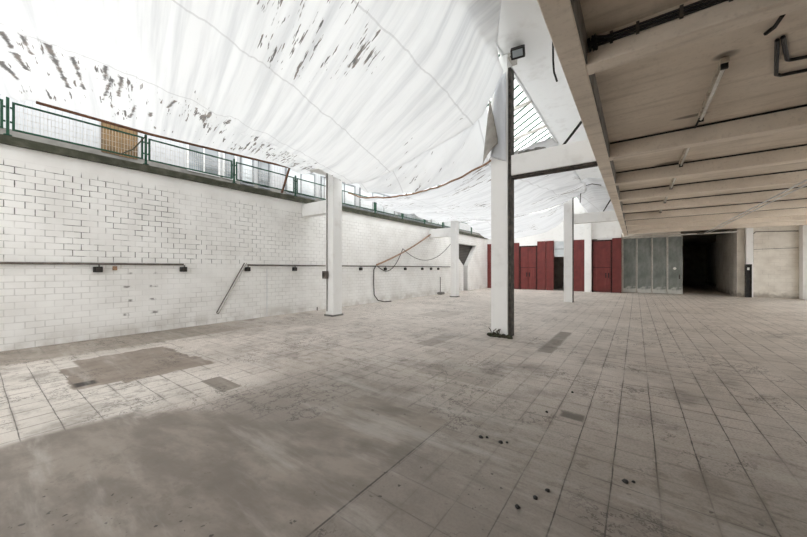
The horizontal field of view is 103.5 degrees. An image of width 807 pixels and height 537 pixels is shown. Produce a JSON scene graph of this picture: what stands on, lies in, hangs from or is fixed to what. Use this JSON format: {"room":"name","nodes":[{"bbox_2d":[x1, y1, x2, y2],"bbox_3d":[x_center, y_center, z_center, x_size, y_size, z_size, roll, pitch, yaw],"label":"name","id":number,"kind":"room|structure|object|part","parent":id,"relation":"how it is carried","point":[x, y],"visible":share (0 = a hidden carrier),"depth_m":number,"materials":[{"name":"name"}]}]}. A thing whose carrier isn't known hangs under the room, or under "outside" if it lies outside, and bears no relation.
{"room":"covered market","nodes":[
{"label":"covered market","id":0,"kind":"room"},
{"bbox_2d":[0,94,477,232],"bbox_3d":[-2.736,-3.560,14.388,0.200,1.280,32.000,0,0,36],"label":"wall","id":1,"kind":"structure","parent":0,"point":[274,168],"depth_m":7.60,"materials":[{"name":"white paint"}]},
{"bbox_2d":[101,122,137,159],"bbox_3d":[-7.201,-3.355,8.077,0.040,0.990,0.700,0,0,36],"label":"door","id":2,"kind":"structure","parent":1,"relation":"in","point":[128,142],"depth_m":8.05,"materials":[{"name":"brown wood"}]},
{"bbox_2d":[186,144,219,176],"bbox_3d":[-6.060,-3.335,9.646,0.070,0.930,0.920,0,0,36],"label":"window","id":3,"kind":"structure","parent":1,"relation":"in","point":[206,166],"depth_m":9.64,"materials":[{"name":"white glass"}]},
{"bbox_2d":[222,153,235,180],"bbox_3d":[-5.617,-3.335,10.251,0.070,0.930,0.420,0,0,36],"label":"window","id":4,"kind":"structure","parent":1,"relation":"in","point":[224,155],"depth_m":10.23,"materials":[{"name":"white glass"}]},
{"bbox_3d":[-5.625,-3.335,10.257,0.030,0.830,0.320,0,0,36],"label":"pane","id":5,"kind":"part","parent":4,"relation":"part of","materials":[{"name":"glass"}]},
{"bbox_2d":[240,157,253,185],"bbox_3d":[-5.275,-3.305,10.720,0.070,0.990,0.460,0,0,36],"label":"window","id":6,"kind":"structure","parent":1,"relation":"in","point":[242,160],"depth_m":10.70,"materials":[{"name":"white glass"}]},
{"bbox_3d":[-5.283,-3.305,10.725,0.030,0.890,0.360,0,0,36],"label":"pane","id":7,"kind":"part","parent":6,"relation":"part of","materials":[{"name":"white glass"}]},
{"bbox_2d":[258,161,269,189],"bbox_3d":[-4.915,-3.305,11.212,0.070,0.990,0.440,0,0,36],"label":"window","id":8,"kind":"structure","parent":1,"relation":"in","point":[266,166],"depth_m":11.22,"materials":[{"name":"white glass"}]},
{"bbox_3d":[-4.923,-3.305,11.218,0.030,0.890,0.340,0,0,36],"label":"pane","id":9,"kind":"part","parent":8,"relation":"part of","materials":[{"name":"white glass"}]},
{"bbox_2d":[285,168,315,199],"bbox_3d":[-4.015,-3.330,12.443,0.070,1.040,1.350,0,0,36],"label":"window","id":10,"kind":"structure","parent":1,"relation":"in","point":[311,177],"depth_m":12.43,"materials":[{"name":"white glass"}]},
{"bbox_2d":[321,176,355,207],"bbox_3d":[-2.849,-3.330,14.037,0.070,1.040,2.000,0,0,36],"label":"window","id":11,"kind":"structure","parent":1,"relation":"in","point":[346,187],"depth_m":14.40,"materials":[{"name":"white glass"}]},
{"bbox_2d":[359,187,394,216],"bbox_3d":[-1.285,-3.330,16.177,0.070,1.040,2.700,0,0,36],"label":"window","id":12,"kind":"structure","parent":1,"relation":"in","point":[361,192],"depth_m":15.80,"materials":[{"name":"white glass"}]},
{"bbox_2d":[398,212,427,223],"bbox_3d":[0.604,-3.330,18.760,0.070,1.040,3.100,0,0,36],"label":"window","id":13,"kind":"structure","parent":1,"relation":"in","point":[412,215],"depth_m":18.65,"materials":[{"name":"white glass"}]},
{"bbox_2d":[431,219,450,227],"bbox_3d":[2.817,-3.330,21.787,0.070,1.040,3.600,0,0,36],"label":"window","id":14,"kind":"structure","parent":1,"relation":"in","point":[435,222],"depth_m":21.43,"materials":[{"name":"white glass"}]},
{"bbox_2d":[0,143,486,351],"bbox_3d":[-2.247,-0.425,12.854,0.300,3.850,29.100,0,0,36],"label":"wall","id":15,"kind":"structure","parent":0,"point":[54,207],"depth_m":7.73,"materials":[{"name":"white brick"}]},
{"bbox_2d":[0,262,183,264],"bbox_3d":[-7.372,-0.100,5.514,0.044,0.044,6.200,0,0,36],"label":"pipe","id":16,"kind":"object","parent":15,"relation":"attached to","point":[51,263],"visible":1,"depth_m":6.54,"materials":[{"name":"grey metal"}]},
{"bbox_2d":[93,265,102,271],"bbox_3d":[-6.477,-0.003,6.742,0.085,0.165,0.150,0,0,36],"label":"box","id":17,"kind":"object","parent":15,"relation":"attached to","point":[95,269],"visible":1,"depth_m":6.72,"materials":[{"name":"black plastic"}]},
{"bbox_2d":[180,265,186,271],"bbox_3d":[-5.544,-0.003,8.018,0.085,0.165,0.150,0,0,36],"label":"box","id":18,"kind":"object","parent":15,"relation":"attached to","point":[182,269],"visible":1,"depth_m":7.99,"materials":[{"name":"metal"}]},
{"bbox_2d":[216,263,246,313],"bbox_3d":[-4.833,0.538,8.978,0.028,1.408,0.851,0,0,36],"label":"handrail","id":19,"kind":"object","parent":15,"relation":"attached to","point":[244,263],"visible":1,"depth_m":8.95,"materials":[{"name":"metal"}]},
{"bbox_2d":[0,128,486,238],"bbox_3d":[-2.691,-2.325,13.178,1.600,0.150,29.100,0,0,36],"label":"trim","id":20,"kind":"structure","parent":15,"relation":"attached to","point":[4,139],"depth_m":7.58,"materials":[{"name":"grey concrete"}]},
{"bbox_2d":[3,97,11,135],"bbox_3d":[-7.203,-2.770,5.787,0.100,0.700,0.100,0,0,36],"label":"fence post","id":21,"kind":"object","parent":20,"relation":"on","point":[7,98],"visible":0.79,"depth_m":5.77,"materials":[{"name":"green metal"}]},
{"bbox_2d":[0,99,5,128],"bbox_3d":[-7.799,-2.790,4.971,0.030,0.520,1.970,0,0,36],"label":"mesh fence","id":22,"kind":"object","parent":21,"relation":"attached to","point":[1,100],"visible":1,"depth_m":5.72,"materials":[{"name":"green metal"}]},
{"bbox_3d":[-7.799,-2.790,4.971,0.030,0.520,1.920,0,0,36],"label":"frame","id":23,"kind":"part","parent":22,"relation":"part of","materials":[{"name":"green paint"}]},
{"bbox_3d":[-7.203,-2.770,5.787,0.040,0.700,0.040,0,0,36],"label":"post","id":24,"kind":"part","parent":21,"relation":"part of","materials":[{"name":"green metal"}]},
{"bbox_2d":[10,102,144,158],"bbox_3d":[-6.607,-2.790,6.602,0.030,0.520,1.970,0,0,36],"label":"mesh fence","id":25,"kind":"object","parent":21,"relation":"attached to","point":[13,103],"visible":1,"depth_m":6.41,"materials":[{"name":"metal"}]},
{"bbox_2d":[120,136,144,154],"bbox_3d":[-6.130,-2.788,7.203,0.028,0.556,0.468,0,0,36],"label":"cable","id":26,"kind":"object","parent":25,"relation":"attached to","point":[144,136],"visible":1,"depth_m":7.22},
{"bbox_2d":[143,134,148,164],"bbox_3d":[-6.011,-2.770,7.417,0.100,0.700,0.100,0,0,36],"label":"fence post","id":27,"kind":"object","parent":20,"relation":"on","point":[145,135],"visible":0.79,"depth_m":7.41,"materials":[{"name":"green metal"}]},
{"bbox_3d":[-6.011,-2.770,7.417,0.040,0.700,0.040,0,0,36],"label":"post","id":28,"kind":"part","parent":27,"relation":"part of","materials":[{"name":"green metal"}]},
{"bbox_2d":[147,138,232,178],"bbox_3d":[-5.415,-2.790,8.233,0.030,0.520,1.970,0,0,36],"label":"mesh fence","id":29,"kind":"object","parent":27,"relation":"attached to","point":[149,140],"visible":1,"depth_m":8.05,"materials":[{"name":"metal"}]},
{"bbox_2d":[232,159,236,183],"bbox_3d":[-4.819,-2.770,9.048,0.100,0.700,0.100,0,0,36],"label":"fence post","id":30,"kind":"object","parent":20,"relation":"on","point":[233,159],"visible":0.86,"depth_m":9.04,"materials":[{"name":"green metal"}]},
{"bbox_3d":[-4.819,-2.770,9.048,0.040,0.700,0.040,0,0,36],"label":"post","id":31,"kind":"part","parent":30,"relation":"part of","materials":[{"name":"green metal"}]},
{"bbox_2d":[235,162,294,192],"bbox_3d":[-4.223,-2.790,9.863,0.030,0.520,1.970,0,0,36],"label":"mesh fence","id":32,"kind":"object","parent":30,"relation":"attached to","point":[242,180],"visible":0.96,"depth_m":9.76,"materials":[{"name":"metal"}]},
{"bbox_2d":[281,168,289,192],"bbox_3d":[-3.809,-2.860,10.285,0.050,0.880,0.330,0,0,36],"label":"strut","id":33,"kind":"object","parent":20,"relation":"on","point":[288,171],"visible":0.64,"depth_m":10.26,"materials":[{"name":"metal"}]},
{"bbox_2d":[266,269,266,315],"bbox_3d":[-4.238,0.740,9.866,0.012,1.480,0.025,0,0,36],"label":"cable trunking","id":34,"kind":"object","parent":15,"relation":"attached to","point":[266,269],"visible":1,"depth_m":9.86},
{"bbox_2d":[302,200,325,217],"bbox_3d":[-2.880,-1.990,10.653,1.275,0.420,0.300,0,0,36],"label":"crossbeam","id":35,"kind":"object","parent":15,"relation":"attached to","point":[314,209],"visible":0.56,"depth_m":10.54,"materials":[{"name":"white paint"}]},
{"bbox_2d":[247,264,448,266],"bbox_3d":[-0.838,-0.100,14.450,0.044,0.044,12.660,0,0,36],"label":"pipe","id":36,"kind":"object","parent":15,"relation":"attached to","point":[248,264],"visible":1,"depth_m":12.61,"materials":[{"name":"grey metal"}]},
{"bbox_2d":[373,265,390,301],"bbox_3d":[-0.944,0.684,14.099,0.990,1.634,0.075,0,0,-40],"label":"hose","id":37,"kind":"object","parent":36,"relation":"hanging from","point":[375,265],"visible":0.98,"depth_m":13.80,"materials":[{"name":"rubber"}]},
{"bbox_2d":[376,234,430,264],"bbox_3d":[0.369,-1.199,16.024,0.070,2.145,5.226,0,0,36],"label":"pole","id":38,"kind":"object","parent":15,"relation":"attached to","point":[429,234],"visible":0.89,"depth_m":15.44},
{"bbox_2d":[429,228,450,237],"bbox_3d":[2.032,-1.930,17.312,1.345,0.460,0.290,0,0,36],"label":"crossbeam","id":39,"kind":"object","parent":15,"relation":"attached to","point":[443,232],"visible":0.76,"depth_m":17.18,"materials":[{"name":"white paint"}]},
{"bbox_2d":[459,244,471,289],"bbox_3d":[4.245,-0.250,22.105,0.060,3.500,5.900,0,0,36],"label":"shutter","id":40,"kind":"object","parent":15,"relation":"attached to","point":[464,250],"visible":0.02,"depth_m":21.90,"materials":[{"name":"grey metal"}]},
{"bbox_2d":[0,283,806,536],"bbox_3d":[11.160,1.600,15.687,24.500,0.200,49.500,0,0,36],"label":"floor","id":41,"kind":"structure","parent":0,"point":[368,420],"depth_m":3.08,"materials":[{"name":"grey tile"}]},
{"bbox_2d":[309,169,342,316],"bbox_3d":[-2.274,-0.840,10.148,1.250,4.680,0.800,0,0,36],"label":"column","id":42,"kind":"structure","parent":41,"relation":"on","point":[333,184],"depth_m":10.03,"materials":[{"name":"white paint"}]},
{"bbox_3d":[-2.274,-3.150,10.148,1.250,0.060,0.800,0,0,36],"label":"head plate","id":43,"kind":"part","parent":42,"relation":"part of","materials":[{"name":"white paint"}]},
{"bbox_2d":[322,271,327,278],"bbox_3d":[-2.472,0.200,9.971,0.180,0.240,0.140,0,0,36],"label":"switch box","id":44,"kind":"object","parent":42,"relation":"attached to","point":[324,273],"visible":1,"depth_m":9.93,"materials":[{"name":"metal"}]},
{"bbox_2d":[450,221,459,296],"bbox_3d":[2.708,-0.750,16.818,0.380,4.500,0.410,0,0,36],"label":"column","id":45,"kind":"structure","parent":41,"relation":"on","point":[454,224],"depth_m":16.67,"materials":[{"name":"white paint"}]},
{"bbox_2d":[348,137,586,221],"bbox_3d":[2.664,-2.545,12.252,7.397,0.977,8.429,0,0,36],"label":"plastic sheet","id":46,"kind":"object","parent":45,"relation":"hanging from","point":[467,197],"visible":0.78,"depth_m":10.55,"materials":[{"name":"white plastic"}]},
{"bbox_2d":[358,107,490,193],"bbox_3d":[0.298,-3.012,8.632,4.193,1.746,0.596,0,0,36],"label":"plastic sheet","id":47,"kind":"object","parent":46,"relation":"attached to","point":[457,156],"visible":0.75,"depth_m":8.23,"materials":[{"name":"white plastic"}]},
{"bbox_2d":[487,327,512,338],"bbox_3d":[2.106,1.404,6.962,0.607,0.190,0.206,0,0,36],"label":"debris pile","id":48,"kind":"object","parent":41,"relation":"on","point":[491,334],"visible":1,"depth_m":6.94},
{"bbox_2d":[491,53,516,335],"bbox_3d":[2.244,-1.600,7.186,0.540,6.200,0.350,0,0,36],"label":"column","id":49,"kind":"structure","parent":41,"relation":"on","point":[502,184],"depth_m":7.03,"materials":[{"name":"white paint"}]},
{"bbox_3d":[2.249,-4.650,7.194,0.540,0.100,0.330,0,0,36],"label":"head plate","id":50,"kind":"part","parent":49,"relation":"part of","materials":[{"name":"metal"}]},
{"bbox_2d":[511,139,597,179],"bbox_3d":[3.065,-2.228,6.566,1.598,0.485,0.260,0,0,36],"label":"crossbeam","id":51,"kind":"object","parent":49,"relation":"attached to","point":[578,155],"visible":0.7,"depth_m":6.44,"materials":[{"name":"white paint"}]},
{"bbox_2d":[518,147,545,153],"bbox_3d":[2.749,-2.509,6.807,0.594,0.133,0.159,0,0,36],"label":"rubble","id":52,"kind":"object","parent":51,"relation":"on","point":[535,148],"visible":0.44,"depth_m":6.75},
{"bbox_2d":[562,121,581,144],"bbox_3d":[3.416,-2.763,6.298,0.513,0.603,0.050,0,0,36],"label":"strut","id":53,"kind":"object","parent":51,"relation":"on","point":[580,122],"visible":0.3,"depth_m":6.31,"materials":[{"name":"black metal"}]},
{"bbox_2d":[564,198,573,301],"bbox_3d":[7.399,-1.600,14.237,0.360,6.200,0.280,0,0,36],"label":"column","id":54,"kind":"structure","parent":41,"relation":"on","point":[569,205],"depth_m":14.12,"materials":[{"name":"white paint"}]},
{"bbox_2d":[466,204,563,239],"bbox_3d":[6.367,-2.372,17.349,4.803,1.232,3.408,0,0,36],"label":"plastic sheet","id":55,"kind":"object","parent":54,"relation":"hanging from","point":[534,223],"visible":0.7,"depth_m":16.77,"materials":[{"name":"white plastic"}]},
{"bbox_2d":[574,210,617,223],"bbox_3d":[8.226,-2.190,13.633,1.608,0.420,0.240,0,0,36],"label":"crossbeam","id":56,"kind":"object","parent":54,"relation":"attached to","point":[604,216],"visible":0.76,"depth_m":13.53,"materials":[{"name":"white paint"}]},
{"bbox_2d":[584,209,591,291],"bbox_3d":[11.795,-1.600,20.326,0.370,6.200,0.300,0,0,36],"label":"column","id":57,"kind":"structure","parent":41,"relation":"on","point":[587,226],"depth_m":20.25,"materials":[{"name":"white paint"}]},
{"bbox_2d":[621,479,635,483],"bbox_3d":[1.580,1.489,2.227,0.084,0.020,0.037,0,0,10],"label":"crumb","id":58,"kind":"object","parent":41,"relation":"on","point":[625,481],"visible":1,"depth_m":2.22,"materials":[{"name":"black plastic"}]},
{"bbox_2d":[745,264,751,297],"bbox_3d":[17.958,0.640,16.564,0.240,1.720,0.140,0,0,36],"label":"guard","id":59,"kind":"object","parent":41,"relation":"on","point":[748,267],"visible":0.87,"depth_m":16.55,"materials":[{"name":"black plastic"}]},
{"bbox_3d":[17.975,0.640,16.588,0.240,1.720,0.080,0,0,36],"label":"plate","id":60,"kind":"part","parent":59,"relation":"part of","materials":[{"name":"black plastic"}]},
{"bbox_2d":[745,228,752,296],"bbox_3d":[18.134,-0.383,16.687,0.260,3.766,0.247,0,0,36],"label":"pier","id":61,"kind":"object","parent":41,"relation":"on","point":[748,231],"visible":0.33,"depth_m":16.59,"materials":[{"name":"white paint"}]},
{"bbox_2d":[799,225,806,299],"bbox_3d":[19.724,-0.383,15.396,0.630,3.766,0.440,0,0,36],"label":"pier","id":62,"kind":"object","parent":41,"relation":"on","point":[802,228],"visible":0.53,"depth_m":15.39,"materials":[{"name":"white paint"}]},
{"bbox_2d":[403,214,423,221],"bbox_3d":[0.546,-2.790,16.386,0.030,0.520,1.970,0,0,36],"label":"mesh fence","id":63,"kind":"object","parent":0,"point":[403,214],"visible":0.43,"depth_m":16.21,"materials":[{"name":"green paint"}]},
{"bbox_2d":[459,222,470,231],"bbox_3d":[4.123,-2.790,21.278,0.030,0.520,1.970,0,0,36],"label":"mesh fence","id":64,"kind":"object","parent":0,"point":[467,225],"visible":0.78,"depth_m":21.57,"materials":[{"name":"green paint"}]},
{"bbox_2d":[406,44,576,220],"bbox_3d":[0.722,-4.161,10.807,6.910,1.357,29.300,0,0,36],"label":"ceiling","id":65,"kind":"structure","parent":0,"point":[519,105],"depth_m":10.02,"materials":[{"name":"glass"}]},
{"bbox_2d":[497,0,602,180],"bbox_3d":[4.249,-3.655,8.166,1.940,2.330,29.200,0,0,36],"label":"ceiling","id":66,"kind":"structure","parent":0,"point":[521,22],"depth_m":7.55,"materials":[{"name":"white paint"}]},
{"bbox_2d":[0,0,502,183],"bbox_3d":[-2.550,-3.570,5.518,7.784,2.159,7.704,0,0,36],"label":"plastic sheet","id":67,"kind":"object","parent":66,"relation":"hanging from","point":[352,91],"visible":0.99,"depth_m":5.63,"materials":[{"name":"white plastic"}]},
{"bbox_2d":[36,101,289,168],"bbox_3d":[-5.311,-3.205,8.188,0.060,0.230,5.452,0,0,36],"label":"batten","id":68,"kind":"object","parent":67,"relation":"attached to","point":[37,102],"visible":0.86,"depth_m":7.29,"materials":[{"name":"brown wood"}]},
{"bbox_2d":[482,72,505,165],"bbox_3d":[1.993,-3.275,7.000,0.489,1.951,0.184,0,0,11],"label":"flap","id":69,"kind":"object","parent":67,"relation":"hanging from","point":[495,138],"visible":0.95,"depth_m":6.97,"materials":[{"name":"white plastic"}]},
{"bbox_2d":[510,44,524,59],"bbox_3d":[2.402,-4.554,6.703,0.303,0.272,0.293,0,0,26],"label":"floodlight","id":70,"kind":"object","parent":66,"relation":"attached to","point":[517,52],"visible":1,"depth_m":6.61,"materials":[{"name":"black plastic"}]},
{"bbox_2d":[552,42,557,81],"bbox_3d":[2.187,-3.719,4.595,0.028,1.943,0.249,0,0,39],"label":"cable","id":71,"kind":"object","parent":66,"relation":"hanging from","point":[553,65],"visible":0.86,"depth_m":4.52,"materials":[{"name":"black plastic"}]},
{"bbox_2d":[576,177,613,212],"bbox_3d":[9.361,-3.254,15.268,1.410,0.555,7.300,0,0,36],"label":"plastic sheet","id":72,"kind":"object","parent":66,"relation":"hanging from","point":[596,198],"visible":0.64,"depth_m":14.81,"materials":[{"name":"white plastic"}]},
{"bbox_2d":[487,196,621,292],"bbox_3d":[10.864,-2.000,23.584,8.900,7.000,3.500,0,0,36],"label":"wall","id":73,"kind":"structure","parent":0,"point":[600,230],"depth_m":21.46,"materials":[{"name":"white paint"}]},
{"bbox_2d":[487,244,490,287],"bbox_3d":[6.609,-0.185,24.453,0.295,3.370,0.080,0,0,36],"label":"wall panel","id":74,"kind":"object","parent":73,"relation":"attached to","point":[488,245],"visible":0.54,"depth_m":24.43,"materials":[{"name":"red metal"}]},
{"bbox_2d":[514,243,518,288],"bbox_3d":[8.136,-0.185,23.336,0.680,3.370,0.080,0,0,36],"label":"wall panel","id":75,"kind":"object","parent":73,"relation":"attached to","point":[516,245],"visible":0.38,"depth_m":23.21,"materials":[{"name":"red metal"}]},
{"bbox_2d":[519,242,536,289],"bbox_3d":[8.925,-0.190,22.753,1.210,3.380,0.130,0,0,36],"label":"door","id":76,"kind":"structure","parent":73,"relation":"in","point":[527,250],"depth_m":22.72,"materials":[{"name":"red metal"}]},
{"bbox_2d":[537,241,545,289],"bbox_3d":[9.634,-0.200,22.191,0.560,3.400,0.080,0,0,36],"label":"wall panel","id":77,"kind":"object","parent":73,"relation":"attached to","point":[541,245],"visible":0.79,"depth_m":22.16,"materials":[{"name":"red metal"}]},
{"bbox_2d":[546,241,553,290],"bbox_3d":[10.047,-0.200,21.815,0.470,3.400,0.080,0,0,36],"label":"wall panel","id":78,"kind":"object","parent":73,"relation":"attached to","point":[549,244],"visible":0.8,"depth_m":21.76,"materials":[{"name":"red metal"}]},
{"bbox_2d":[554,241,563,256],"bbox_3d":[10.773,-1.340,21.520,1.050,1.080,0.060,0,0,36],"label":"window","id":79,"kind":"structure","parent":73,"relation":"in","point":[558,245],"depth_m":21.64,"materials":[{"name":"white glass"}]},
{"bbox_2d":[574,240,583,291],"bbox_3d":[11.472,-0.190,20.897,0.815,3.380,0.080,0,0,36],"label":"wall panel","id":80,"kind":"object","parent":73,"relation":"attached to","point":[578,244],"visible":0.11,"depth_m":20.81,"materials":[{"name":"red metal"}]},
{"bbox_2d":[592,240,611,292],"bbox_3d":[12.543,-0.150,20.108,1.085,3.300,0.130,0,0,36],"label":"door","id":81,"kind":"structure","parent":73,"relation":"in","point":[601,249],"depth_m":20.07,"materials":[{"name":"red metal"}]},
{"bbox_2d":[612,238,620,292],"bbox_3d":[13.180,-0.190,19.648,0.475,3.380,0.080,0,0,36],"label":"wall panel","id":82,"kind":"object","parent":73,"relation":"attached to","point":[616,242],"visible":1,"depth_m":19.62,"materials":[{"name":"red metal"}]},
{"bbox_2d":[622,231,737,237],"bbox_3d":[15.780,-1.955,18.466,5.120,0.070,0.080,0,0,36],"label":"door track","id":83,"kind":"object","parent":73,"relation":"attached to","point":[730,231],"visible":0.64,"depth_m":18.35,"materials":[{"name":"metal"}]},
{"bbox_2d":[622,238,635,291],"bbox_3d":[14.075,-0.210,19.827,0.700,3.380,0.075,0,0,36],"label":"door","id":84,"kind":"structure","parent":83,"relation":"hanging from","point":[628,244],"depth_m":19.81,"materials":[{"name":"glass"}]},
{"bbox_2d":[637,237,650,292],"bbox_3d":[14.652,-0.210,19.380,0.720,3.380,0.075,0,0,36],"label":"door","id":85,"kind":"structure","parent":83,"relation":"hanging from","point":[643,243],"depth_m":19.35,"materials":[{"name":"glass"}]},
{"bbox_2d":[652,236,666,293],"bbox_3d":[15.250,-0.210,18.968,0.690,3.380,0.075,0,0,36],"label":"door","id":86,"kind":"structure","parent":83,"relation":"hanging from","point":[659,244],"depth_m":18.95,"materials":[{"name":"glass"}]},
{"bbox_2d":[667,236,681,293],"bbox_3d":[15.805,-0.210,18.534,0.680,3.380,0.080,0,0,36],"label":"door","id":87,"kind":"structure","parent":83,"relation":"hanging from","point":[674,243],"depth_m":18.53,"materials":[{"name":"metal"}]},
{"bbox_2d":[537,0,806,235],"bbox_3d":[8.381,-2.245,5.702,8.000,0.490,30.100,0,0,36],"label":"ceiling","id":88,"kind":"structure","parent":0,"point":[657,79],"depth_m":4.40,"materials":[{"name":"concrete"}]},
{"bbox_2d":[587,0,732,51],"bbox_3d":[2.327,-2.165,2.676,1.363,0.151,0.129,0,0,36],"label":"pipe","id":89,"kind":"object","parent":88,"relation":"attached to","point":[596,40],"visible":1,"depth_m":2.83,"materials":[{"name":"black plastic"}]},
{"bbox_2d":[669,178,676,188],"bbox_3d":[6.848,-2.212,8.062,0.070,0.113,1.600,0,0,36],"label":"lamp","id":90,"kind":"object","parent":88,"relation":"attached to","point":[673,180],"visible":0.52,"depth_m":8.17,"materials":[{"name":"plastic"}]},
{"bbox_2d":[679,148,689,166],"bbox_3d":[5.432,-2.212,6.125,0.070,0.113,1.600,0,0,36],"label":"lamp","id":91,"kind":"object","parent":88,"relation":"attached to","point":[686,150],"visible":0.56,"depth_m":6.25,"materials":[{"name":"plastic"}]},
{"bbox_2d":[610,104,806,143],"bbox_3d":[6.660,-2.252,3.585,7.280,0.024,0.028,0,0,36],"label":"cable","id":92,"kind":"object","parent":88,"relation":"attached to","point":[805,105],"visible":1,"depth_m":4.92,"materials":[{"name":"black plastic"}]},
{"bbox_2d":[616,144,806,172],"bbox_3d":[7.947,-2.252,5.345,7.280,0.024,0.028,0,0,36],"label":"cable","id":93,"kind":"object","parent":88,"relation":"attached to","point":[804,144],"visible":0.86,"depth_m":6.45,"materials":[{"name":"black plastic"}]},
{"bbox_2d":[697,56,729,122],"bbox_3d":[3.915,-2.212,4.050,0.070,0.113,1.600,0,0,36],"label":"lamp","id":94,"kind":"object","parent":88,"relation":"attached to","point":[723,64],"visible":1,"depth_m":3.83,"materials":[{"name":"metal"}]},
{"bbox_2d":[620,169,806,191],"bbox_3d":[9.286,-2.252,7.178,7.280,0.024,0.028,0,0,36],"label":"cable","id":95,"kind":"object","parent":88,"relation":"attached to","point":[803,169],"visible":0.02,"depth_m":8.05,"materials":[{"name":"black plastic"}]},
{"bbox_2d":[623,186,806,204],"bbox_3d":[10.673,-2.252,9.075,7.280,0.024,0.028,0,0,36],"label":"cable","id":96,"kind":"object","parent":88,"relation":"attached to","point":[805,186],"visible":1,"depth_m":9.79,"materials":[{"name":"black plastic"}]},
{"bbox_2d":[625,198,806,213],"bbox_3d":[12.031,-2.252,10.931,7.280,0.024,0.028,0,0,36],"label":"cable","id":97,"kind":"object","parent":88,"relation":"attached to","point":[802,198],"visible":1,"depth_m":11.41,"materials":[{"name":"black plastic"}]},
{"bbox_2d":[626,207,806,220],"bbox_3d":[13.359,-2.252,12.748,7.280,0.024,0.028,0,0,36],"label":"cable","id":98,"kind":"object","parent":88,"relation":"attached to","point":[803,207],"visible":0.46,"depth_m":13.00,"materials":[{"name":"black plastic"}]},
{"bbox_2d":[697,179,806,233],"bbox_3d":[11.004,-1.955,9.979,0.495,0.052,19.100,0,0,36],"label":"pipes","id":99,"kind":"object","parent":88,"relation":"attached to","point":[806,179],"visible":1,"depth_m":9.43,"materials":[{"name":"metal"}]},
{"bbox_2d":[764,14,785,35],"bbox_3d":[3.424,-2.245,2.927,0.058,0.031,0.252,0,0,25],"label":"conduit","id":100,"kind":"object","parent":88,"relation":"attached to","point":[781,17],"visible":0.94,"depth_m":2.93,"materials":[{"name":"black plastic"}]},
{"bbox_2d":[774,35,806,76],"bbox_3d":[4.452,-2.245,3.120,1.298,0.031,0.983,0,0,36],"label":"pipe","id":101,"kind":"object","parent":88,"relation":"attached to","point":[783,37],"visible":1,"depth_m":3.38,"materials":[{"name":"black metal"}]},
{"bbox_2d":[622,229,728,283],"bbox_3d":[21.194,-0.460,25.260,6.800,3.920,16.600,0,0,36],"label":"wall","id":102,"kind":"structure","parent":0,"point":[694,247],"depth_m":30.22,"materials":[{"name":"grey paint"}]},
{"bbox_2d":[622,225,798,298],"bbox_3d":[17.127,-0.385,17.766,8.120,3.770,0.300,0,0,36],"label":"wall","id":103,"kind":"structure","parent":0,"point":[775,271],"depth_m":16.32,"materials":[{"name":"beige paint"}]},
{"bbox_2d":[753,231,789,233],"bbox_3d":[18.945,-1.094,16.226,1.568,1.687,0.040,0,0,36],"label":"conduit","id":104,"kind":"object","parent":103,"relation":"attached to","point":[756,231],"visible":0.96,"depth_m":16.27,"materials":[{"name":"grey metal"}]},
{"bbox_2d":[707,229,735,295],"bbox_3d":[23.446,-0.385,23.613,1.220,3.770,16.600,0,0,36],"label":"wall","id":105,"kind":"structure","parent":0,"point":[721,254],"depth_m":19.72,"materials":[{"name":"grey concrete"}]},
{"bbox_3d":[-3.626,-2.770,10.679,0.100,0.700,0.100,0,0,36],"label":"fence post","id":106,"kind":"object","parent":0,"visible":0},
{"bbox_2d":[296,178,325,199],"bbox_3d":[-3.030,-2.790,11.494,0.030,0.520,1.970,0,0,36],"label":"mesh fence","id":107,"kind":"object","parent":106,"relation":"attached to","point":[314,190],"visible":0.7,"depth_m":11.22,"materials":[{"name":"metal"}]},
{"bbox_3d":[-2.434,-2.770,12.309,0.100,0.700,0.100,0,0,36],"label":"fence post","id":108,"kind":"object","parent":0,"visible":0},
{"bbox_2d":[342,190,374,210],"bbox_3d":[-1.838,-2.790,13.125,0.030,0.520,1.970,0,0,36],"label":"mesh fence","id":109,"kind":"object","parent":108,"relation":"attached to","point":[352,202],"visible":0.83,"depth_m":13.03,"materials":[{"name":"metal"}]},
{"bbox_3d":[-1.242,-2.770,13.940,0.100,0.700,0.100,0,0,36],"label":"fence post","id":110,"kind":"object","parent":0,"visible":0},
{"bbox_2d":[376,203,401,216],"bbox_3d":[-0.646,-2.790,14.755,0.030,0.520,1.970,0,0,36],"label":"mesh fence","id":111,"kind":"object","parent":110,"relation":"attached to","point":[376,203],"visible":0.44,"depth_m":14.68,"materials":[{"name":"metal"}]}
]}

